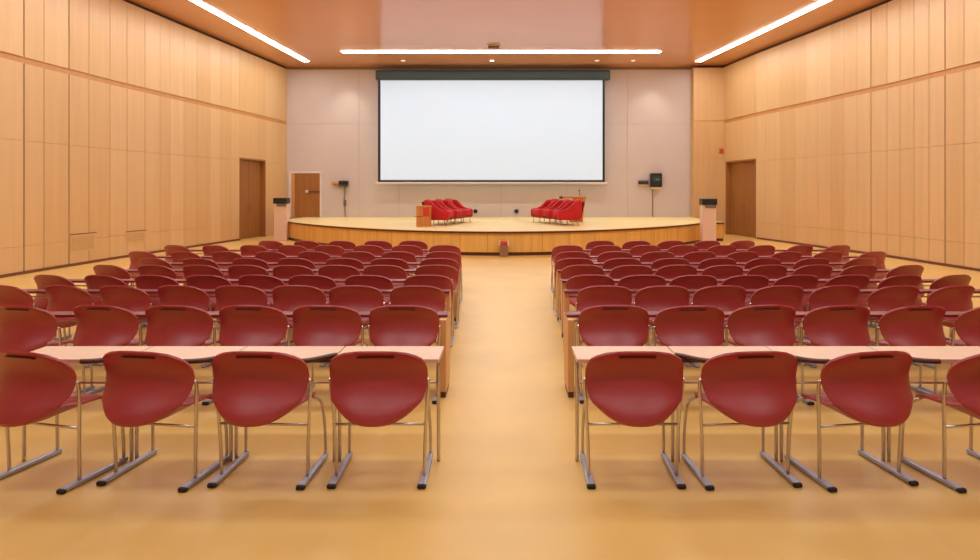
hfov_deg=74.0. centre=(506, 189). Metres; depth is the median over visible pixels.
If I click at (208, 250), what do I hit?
chair
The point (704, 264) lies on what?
chair
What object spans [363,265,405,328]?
chair
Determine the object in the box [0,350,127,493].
chair
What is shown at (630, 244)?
chair
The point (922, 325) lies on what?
chair
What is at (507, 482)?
floor
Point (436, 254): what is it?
chair
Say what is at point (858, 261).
chair
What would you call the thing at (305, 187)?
door
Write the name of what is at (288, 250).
chair
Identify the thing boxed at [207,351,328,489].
chair
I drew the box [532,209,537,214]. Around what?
seat cushion
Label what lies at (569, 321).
desk
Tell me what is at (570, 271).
chair
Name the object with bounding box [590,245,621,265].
chair
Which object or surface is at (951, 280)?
chair
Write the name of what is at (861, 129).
wall
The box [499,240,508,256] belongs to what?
stand
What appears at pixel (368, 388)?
chair
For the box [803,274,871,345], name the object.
chair
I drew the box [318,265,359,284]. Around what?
chair
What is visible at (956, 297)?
chair
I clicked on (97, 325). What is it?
chair
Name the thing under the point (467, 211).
seat cushion
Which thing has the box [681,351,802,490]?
chair
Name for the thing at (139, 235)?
air vent
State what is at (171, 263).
desk
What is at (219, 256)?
chair
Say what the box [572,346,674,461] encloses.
desk
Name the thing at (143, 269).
chair
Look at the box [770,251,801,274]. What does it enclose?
chair
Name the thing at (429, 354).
desk
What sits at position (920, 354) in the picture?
desk
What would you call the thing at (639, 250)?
chair
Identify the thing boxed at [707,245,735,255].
chair
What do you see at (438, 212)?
armchair
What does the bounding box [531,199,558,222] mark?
armchair
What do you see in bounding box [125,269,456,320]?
desk
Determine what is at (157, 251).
baseboard
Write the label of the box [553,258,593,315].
chair
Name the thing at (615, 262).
chair
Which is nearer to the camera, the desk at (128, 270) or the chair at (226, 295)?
the chair at (226, 295)
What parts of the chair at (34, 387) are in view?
leg, leg, leg, leg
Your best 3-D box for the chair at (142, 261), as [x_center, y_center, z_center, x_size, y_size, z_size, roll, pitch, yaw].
[-4.817,1.325,9.047,0.565,0.802,0.601,0,0,14]
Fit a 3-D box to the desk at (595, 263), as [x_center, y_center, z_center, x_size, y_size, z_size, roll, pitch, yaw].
[2.958,1.393,9.404,4.476,0.675,0.160,0,0,0]
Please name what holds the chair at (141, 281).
on the floor
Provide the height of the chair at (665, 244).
0.802 m
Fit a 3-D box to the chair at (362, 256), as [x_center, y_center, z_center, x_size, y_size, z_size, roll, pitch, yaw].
[-2.245,1.325,10.012,0.565,0.802,0.601,0,0,7]
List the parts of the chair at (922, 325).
leg, leg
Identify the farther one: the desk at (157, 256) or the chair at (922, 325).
the desk at (157, 256)
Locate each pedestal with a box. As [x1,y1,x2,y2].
[273,198,289,239]
[699,198,716,240]
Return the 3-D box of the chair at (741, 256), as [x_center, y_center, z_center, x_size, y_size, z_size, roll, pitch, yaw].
[3.561,1.325,10.012,0.565,0.802,0.601,0,0,-11]
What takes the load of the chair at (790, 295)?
on the floor
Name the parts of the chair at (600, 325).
leg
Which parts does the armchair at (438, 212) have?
armrest, armrest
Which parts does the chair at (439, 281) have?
leg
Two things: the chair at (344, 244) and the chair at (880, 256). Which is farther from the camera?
the chair at (344, 244)
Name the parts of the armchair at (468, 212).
armrest, armrest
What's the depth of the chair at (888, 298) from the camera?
6.33 m
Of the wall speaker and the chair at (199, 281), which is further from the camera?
the wall speaker
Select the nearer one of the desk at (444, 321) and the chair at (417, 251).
the desk at (444, 321)
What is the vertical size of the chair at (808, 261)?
0.802 m
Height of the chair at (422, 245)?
0.802 m
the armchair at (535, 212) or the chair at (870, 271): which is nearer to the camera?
the chair at (870, 271)
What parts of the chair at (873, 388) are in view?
leg, leg, leg, leg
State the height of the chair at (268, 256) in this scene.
0.802 m
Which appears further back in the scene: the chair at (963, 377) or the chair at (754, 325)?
the chair at (754, 325)
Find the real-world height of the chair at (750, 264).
0.802 m
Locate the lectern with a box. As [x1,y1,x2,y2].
[559,190,585,221]
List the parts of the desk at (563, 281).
panel, frame rail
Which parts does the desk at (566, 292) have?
panel, frame rail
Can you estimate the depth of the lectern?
21.96 m
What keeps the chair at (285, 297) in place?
on the floor
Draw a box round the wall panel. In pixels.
[691,68,724,221]
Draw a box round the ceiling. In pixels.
[129,0,885,66]
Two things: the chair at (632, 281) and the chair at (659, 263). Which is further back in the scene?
the chair at (659, 263)
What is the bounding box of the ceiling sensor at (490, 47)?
[487,45,500,49]
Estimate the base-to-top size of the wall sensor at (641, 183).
0.213 m
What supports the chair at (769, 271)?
on the floor
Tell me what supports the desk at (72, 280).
on the floor
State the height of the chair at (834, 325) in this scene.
0.806 m
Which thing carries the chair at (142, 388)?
on the floor
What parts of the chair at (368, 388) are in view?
leg, leg, leg, leg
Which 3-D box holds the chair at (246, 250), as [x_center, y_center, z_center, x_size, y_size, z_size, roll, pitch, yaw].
[-4.262,1.325,11.143,0.565,0.802,0.601,0,0,14]
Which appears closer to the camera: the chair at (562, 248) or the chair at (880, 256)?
the chair at (880, 256)
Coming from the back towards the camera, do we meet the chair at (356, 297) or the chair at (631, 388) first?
the chair at (356, 297)
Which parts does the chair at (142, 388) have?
leg, leg, leg, leg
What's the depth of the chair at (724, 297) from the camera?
6.34 m
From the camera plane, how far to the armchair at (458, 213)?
20.89 m
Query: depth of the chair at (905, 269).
8.04 m
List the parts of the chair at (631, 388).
leg, leg, leg, leg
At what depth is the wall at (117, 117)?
16.47 m
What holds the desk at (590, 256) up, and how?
on the floor
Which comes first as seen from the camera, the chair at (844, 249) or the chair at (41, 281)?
the chair at (41, 281)
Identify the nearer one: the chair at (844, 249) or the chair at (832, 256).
the chair at (832, 256)
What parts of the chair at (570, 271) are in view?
leg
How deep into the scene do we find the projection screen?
25.59 m
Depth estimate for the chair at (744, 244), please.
11.94 m
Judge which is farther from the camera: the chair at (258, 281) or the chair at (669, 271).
the chair at (669, 271)
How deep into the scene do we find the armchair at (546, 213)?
20.84 m
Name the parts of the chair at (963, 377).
leg, leg, leg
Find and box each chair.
[0,285,66,345]
[0,305,94,392]
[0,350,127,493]
[32,275,76,345]
[45,285,96,367]
[73,305,145,393]
[84,275,126,304]
[93,265,146,324]
[96,351,228,492]
[97,285,151,365]
[128,251,157,284]
[134,275,178,345]
[137,258,183,283]
[138,265,178,326]
[145,305,219,404]
[157,285,215,366]
[164,245,190,265]
[171,251,200,278]
[183,258,218,278]
[183,265,223,329]
[186,275,231,336]
[202,245,229,259]
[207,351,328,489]
[212,251,243,278]
[215,285,283,345]
[219,305,293,346]
[228,265,268,284]
[232,258,270,274]
[238,275,286,345]
[240,245,267,255]
[255,251,286,274]
[258,241,283,248]
[272,285,327,366]
[273,265,313,284]
[278,258,316,274]
[279,245,307,255]
[288,275,335,345]
[292,305,368,392]
[294,240,319,248]
[298,251,330,274]
[315,245,344,255]
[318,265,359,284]
[325,258,363,274]
[327,351,432,488]
[328,241,355,248]
[328,285,384,365]
[342,251,375,268]
[345,275,393,305]
[354,245,384,258]
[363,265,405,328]
[364,240,392,248]
[368,305,440,403]
[370,258,409,277]
[381,251,417,274]
[389,285,445,317]
[391,245,423,265]
[399,240,428,259]
[404,275,454,346]
[415,265,459,328]
[420,258,460,312]
[426,251,462,302]
[429,245,461,286]
[551,245,583,291]
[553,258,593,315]
[554,251,589,300]
[558,265,603,325]
[566,275,614,308]
[574,285,631,363]
[577,305,649,403]
[580,351,685,488]
[586,240,613,255]
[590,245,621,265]
[597,251,631,266]
[602,258,640,276]
[610,265,652,328]
[617,275,665,338]
[622,241,649,252]
[629,245,659,259]
[633,285,690,366]
[640,251,674,266]
[648,305,724,386]
[651,258,688,274]
[655,265,696,284]
[657,240,684,248]
[668,245,697,255]
[669,275,716,305]
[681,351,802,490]
[683,251,715,274]
[690,285,745,366]
[694,240,719,248]
[697,258,735,274]
[702,265,742,284]
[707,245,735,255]
[722,275,768,345]
[723,305,795,346]
[726,251,758,274]
[730,240,754,248]
[743,258,780,274]
[747,245,774,255]
[747,265,786,284]
[749,285,805,365]
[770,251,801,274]
[773,274,817,339]
[784,351,918,492]
[786,245,812,259]
[791,258,828,274]
[792,265,831,328]
[794,305,869,404]
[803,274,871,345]
[803,285,859,366]
[812,251,841,277]
[823,245,849,266]
[839,265,878,326]
[842,258,876,278]
[857,251,886,278]
[866,285,919,365]
[868,265,924,325]
[869,305,945,393]
[871,275,921,345]
[901,354,979,492]
[917,307,979,392]
[922,274,972,339]
[923,285,974,367]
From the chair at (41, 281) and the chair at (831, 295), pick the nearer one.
the chair at (831, 295)
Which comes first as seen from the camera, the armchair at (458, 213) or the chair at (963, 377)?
the chair at (963, 377)
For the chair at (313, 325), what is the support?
on the floor
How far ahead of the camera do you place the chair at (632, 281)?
7.13 m
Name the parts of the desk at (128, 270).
frame rail, panel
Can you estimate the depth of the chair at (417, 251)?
10.96 m
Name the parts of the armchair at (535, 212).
armrest, armrest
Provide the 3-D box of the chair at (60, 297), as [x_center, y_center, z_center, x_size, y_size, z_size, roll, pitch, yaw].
[-4.300,1.325,6.525,0.565,0.802,0.601,0,0,14]
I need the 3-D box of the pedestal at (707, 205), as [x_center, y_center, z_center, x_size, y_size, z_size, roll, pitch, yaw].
[6.340,1.000,20.490,0.470,1.460,0.380,0,0,0]
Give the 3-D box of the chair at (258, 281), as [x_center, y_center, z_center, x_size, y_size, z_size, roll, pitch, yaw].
[-2.701,1.325,7.301,0.565,0.802,0.601,0,0,9]
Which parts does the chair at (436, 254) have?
leg, leg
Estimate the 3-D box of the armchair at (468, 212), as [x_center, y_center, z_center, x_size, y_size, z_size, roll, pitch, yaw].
[-1.691,0.686,21.923,0.887,0.793,0.770,0,0,18]
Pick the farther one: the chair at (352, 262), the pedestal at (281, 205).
the pedestal at (281, 205)
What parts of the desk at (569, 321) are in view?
panel, frame rail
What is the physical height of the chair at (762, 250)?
0.802 m
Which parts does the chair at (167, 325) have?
leg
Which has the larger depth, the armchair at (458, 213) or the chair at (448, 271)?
the armchair at (458, 213)
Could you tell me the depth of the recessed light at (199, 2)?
19.68 m
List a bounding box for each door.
[239,157,265,239]
[289,171,321,216]
[726,158,756,238]
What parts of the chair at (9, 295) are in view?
leg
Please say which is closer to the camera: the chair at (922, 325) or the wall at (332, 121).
the chair at (922, 325)
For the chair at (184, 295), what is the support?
on the floor
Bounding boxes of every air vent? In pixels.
[70,232,96,252]
[126,230,145,242]
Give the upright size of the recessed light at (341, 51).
0.022 m
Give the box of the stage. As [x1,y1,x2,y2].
[288,217,723,255]
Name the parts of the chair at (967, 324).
leg, leg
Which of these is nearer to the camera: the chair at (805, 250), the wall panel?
the chair at (805, 250)
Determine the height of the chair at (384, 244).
0.802 m
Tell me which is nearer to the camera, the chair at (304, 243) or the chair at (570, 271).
the chair at (570, 271)
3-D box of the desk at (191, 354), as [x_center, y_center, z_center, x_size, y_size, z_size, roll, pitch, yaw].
[-2.060,1.388,4.190,0.632,0.684,0.360,0,0,0]
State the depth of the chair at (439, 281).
7.14 m
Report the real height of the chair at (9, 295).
0.802 m
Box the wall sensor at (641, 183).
[638,181,648,185]
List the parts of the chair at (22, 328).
leg, leg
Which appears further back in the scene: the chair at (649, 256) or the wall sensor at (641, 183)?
the wall sensor at (641, 183)
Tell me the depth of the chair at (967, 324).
5.23 m
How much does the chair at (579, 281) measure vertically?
0.802 m
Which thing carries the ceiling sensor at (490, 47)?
attached to the ceiling
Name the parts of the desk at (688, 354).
leg, leg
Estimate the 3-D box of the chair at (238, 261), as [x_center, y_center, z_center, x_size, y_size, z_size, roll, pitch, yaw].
[-3.515,1.325,9.068,0.565,0.802,0.601,0,0,10]
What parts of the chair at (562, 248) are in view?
leg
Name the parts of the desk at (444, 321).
frame rail, panel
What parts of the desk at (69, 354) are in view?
leg, frame rail, leg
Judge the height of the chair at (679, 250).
0.802 m
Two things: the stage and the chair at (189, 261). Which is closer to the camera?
the chair at (189, 261)
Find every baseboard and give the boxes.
[0,239,239,277]
[757,237,979,271]
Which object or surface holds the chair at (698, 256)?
on the floor
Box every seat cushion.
[465,209,470,214]
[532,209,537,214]
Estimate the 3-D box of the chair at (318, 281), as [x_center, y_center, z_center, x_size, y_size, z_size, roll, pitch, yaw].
[-2.142,1.325,7.285,0.565,0.802,0.601,0,0,4]
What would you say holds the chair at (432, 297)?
on the floor
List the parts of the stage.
edge trim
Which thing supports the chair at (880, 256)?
on the floor
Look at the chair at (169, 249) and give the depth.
10.95 m
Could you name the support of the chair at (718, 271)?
on the floor
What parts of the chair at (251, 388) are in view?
leg, leg, leg, leg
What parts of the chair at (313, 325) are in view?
leg, leg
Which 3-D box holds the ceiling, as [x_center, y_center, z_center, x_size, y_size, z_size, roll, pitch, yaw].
[0.000,-5.020,11.550,23.000,0.200,29.700,0,0,0]
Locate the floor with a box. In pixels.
[0,234,979,559]
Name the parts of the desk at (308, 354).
leg, frame rail, leg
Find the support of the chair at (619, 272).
on the floor
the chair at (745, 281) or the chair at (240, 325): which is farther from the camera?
the chair at (745, 281)
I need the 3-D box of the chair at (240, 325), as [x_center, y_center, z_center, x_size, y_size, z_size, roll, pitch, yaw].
[-2.067,1.327,5.424,0.601,0.806,0.601,0,0,5]
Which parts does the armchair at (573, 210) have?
armrest, armrest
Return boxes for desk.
[22,346,151,461]
[23,289,450,347]
[48,311,449,397]
[55,279,452,336]
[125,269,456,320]
[135,346,246,461]
[157,256,425,260]
[169,262,420,267]
[189,249,459,270]
[235,346,344,461]
[338,346,443,461]
[556,262,845,293]
[557,269,890,320]
[561,279,951,337]
[563,289,979,347]
[564,311,964,397]
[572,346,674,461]
[583,249,824,253]
[590,256,857,260]
[667,346,777,461]
[766,346,884,461]
[868,346,979,461]
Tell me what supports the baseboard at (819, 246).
attached to the wall at (861, 129)
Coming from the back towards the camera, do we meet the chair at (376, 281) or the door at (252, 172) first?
the door at (252, 172)
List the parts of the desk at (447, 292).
frame rail, panel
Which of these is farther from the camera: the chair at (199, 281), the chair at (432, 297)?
the chair at (199, 281)
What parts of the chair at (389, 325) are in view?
leg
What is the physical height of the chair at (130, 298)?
0.802 m
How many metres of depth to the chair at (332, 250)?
10.96 m
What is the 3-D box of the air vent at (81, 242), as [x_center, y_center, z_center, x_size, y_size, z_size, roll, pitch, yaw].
[-9.859,1.218,15.143,0.021,0.424,0.860,0,0,3]
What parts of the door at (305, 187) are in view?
panel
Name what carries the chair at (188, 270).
on the floor
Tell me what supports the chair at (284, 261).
on the floor
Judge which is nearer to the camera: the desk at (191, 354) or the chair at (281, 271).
the desk at (191, 354)
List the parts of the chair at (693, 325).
leg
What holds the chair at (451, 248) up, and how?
on the floor
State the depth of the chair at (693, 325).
5.24 m
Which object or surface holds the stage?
on the floor
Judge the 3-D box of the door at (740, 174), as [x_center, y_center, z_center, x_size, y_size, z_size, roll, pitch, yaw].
[8.844,0.255,24.267,0.310,2.950,2.517,0,0,-7]
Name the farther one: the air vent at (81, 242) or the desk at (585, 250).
the air vent at (81, 242)
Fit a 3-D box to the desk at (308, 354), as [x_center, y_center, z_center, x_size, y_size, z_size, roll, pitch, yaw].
[-1.413,1.388,4.190,0.656,0.684,0.360,0,0,0]
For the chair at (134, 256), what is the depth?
9.83 m
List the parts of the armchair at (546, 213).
armrest, armrest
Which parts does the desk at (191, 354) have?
leg, frame rail, leg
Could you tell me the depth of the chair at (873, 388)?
3.76 m
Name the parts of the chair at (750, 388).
leg, leg, leg, leg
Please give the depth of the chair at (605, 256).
9.84 m
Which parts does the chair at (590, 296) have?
leg, leg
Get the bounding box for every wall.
[0,0,286,274]
[286,67,719,218]
[720,0,979,268]
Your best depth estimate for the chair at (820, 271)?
8.08 m
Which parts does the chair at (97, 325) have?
leg, leg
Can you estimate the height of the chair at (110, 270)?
0.802 m
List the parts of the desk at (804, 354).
leg, frame rail, leg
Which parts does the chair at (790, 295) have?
leg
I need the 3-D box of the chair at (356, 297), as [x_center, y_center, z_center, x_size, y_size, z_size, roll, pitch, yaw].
[-1.482,1.325,6.508,0.565,0.802,0.601,0,0,2]
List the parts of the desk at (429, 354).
leg, leg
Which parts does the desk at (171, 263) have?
frame rail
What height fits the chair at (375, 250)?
0.802 m
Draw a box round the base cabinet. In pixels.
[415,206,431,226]
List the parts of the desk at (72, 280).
frame rail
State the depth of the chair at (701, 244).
11.93 m
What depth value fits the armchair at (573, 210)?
19.76 m
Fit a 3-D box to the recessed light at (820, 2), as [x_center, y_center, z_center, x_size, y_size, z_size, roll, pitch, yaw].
[8.075,-4.909,16.912,0.601,0.022,15.860,0,0,-4]
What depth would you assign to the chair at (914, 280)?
7.11 m
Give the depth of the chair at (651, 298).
6.33 m
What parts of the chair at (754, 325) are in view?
leg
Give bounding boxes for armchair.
[422,199,453,225]
[435,199,463,223]
[444,199,472,222]
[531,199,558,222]
[541,199,570,223]
[552,199,584,225]
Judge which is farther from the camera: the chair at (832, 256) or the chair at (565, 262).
the chair at (832, 256)
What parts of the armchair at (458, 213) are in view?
armrest, armrest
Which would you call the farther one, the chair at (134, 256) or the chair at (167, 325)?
the chair at (134, 256)
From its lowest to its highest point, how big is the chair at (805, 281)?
0.802 m
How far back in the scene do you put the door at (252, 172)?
23.56 m
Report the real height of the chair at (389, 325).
0.806 m
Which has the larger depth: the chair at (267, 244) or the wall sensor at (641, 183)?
the wall sensor at (641, 183)
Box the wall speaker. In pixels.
[332,181,348,209]
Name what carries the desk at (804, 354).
on the floor
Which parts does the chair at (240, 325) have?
leg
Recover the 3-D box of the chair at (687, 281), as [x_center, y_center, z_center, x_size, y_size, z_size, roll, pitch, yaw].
[2.052,1.325,7.289,0.565,0.802,0.601,0,0,-4]
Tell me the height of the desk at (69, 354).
0.684 m
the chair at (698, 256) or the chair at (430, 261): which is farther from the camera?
the chair at (698, 256)
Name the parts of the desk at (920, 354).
leg, frame rail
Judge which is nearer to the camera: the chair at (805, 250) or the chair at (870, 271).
the chair at (870, 271)
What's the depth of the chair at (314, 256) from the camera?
9.84 m
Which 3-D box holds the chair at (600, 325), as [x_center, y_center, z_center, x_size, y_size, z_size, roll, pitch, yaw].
[0.876,1.327,5.434,0.601,0.806,0.601,0,0,0]
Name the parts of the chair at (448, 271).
leg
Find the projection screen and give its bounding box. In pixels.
[375,70,609,183]
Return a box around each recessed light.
[190,0,308,61]
[341,51,660,52]
[696,0,830,61]
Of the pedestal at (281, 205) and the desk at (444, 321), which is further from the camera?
the pedestal at (281, 205)
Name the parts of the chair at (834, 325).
leg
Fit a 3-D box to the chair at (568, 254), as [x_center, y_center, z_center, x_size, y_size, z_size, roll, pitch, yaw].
[0.999,1.325,10.008,0.565,0.802,0.601,0,0,0]
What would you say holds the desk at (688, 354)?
on the floor
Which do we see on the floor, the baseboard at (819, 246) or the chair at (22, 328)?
the chair at (22, 328)
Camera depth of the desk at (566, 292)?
6.82 m
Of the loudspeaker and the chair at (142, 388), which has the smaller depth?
the chair at (142, 388)
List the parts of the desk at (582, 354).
leg, leg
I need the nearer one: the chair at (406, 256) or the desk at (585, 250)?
the chair at (406, 256)
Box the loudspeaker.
[650,173,661,215]
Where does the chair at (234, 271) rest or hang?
on the floor
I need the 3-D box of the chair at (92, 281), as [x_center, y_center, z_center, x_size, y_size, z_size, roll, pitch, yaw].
[-4.397,1.325,7.275,0.565,0.802,0.601,0,0,14]
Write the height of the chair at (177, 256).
0.802 m
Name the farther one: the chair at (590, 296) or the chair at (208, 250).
the chair at (208, 250)
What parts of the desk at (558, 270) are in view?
panel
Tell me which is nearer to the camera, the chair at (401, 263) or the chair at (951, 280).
the chair at (951, 280)
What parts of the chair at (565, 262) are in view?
leg, leg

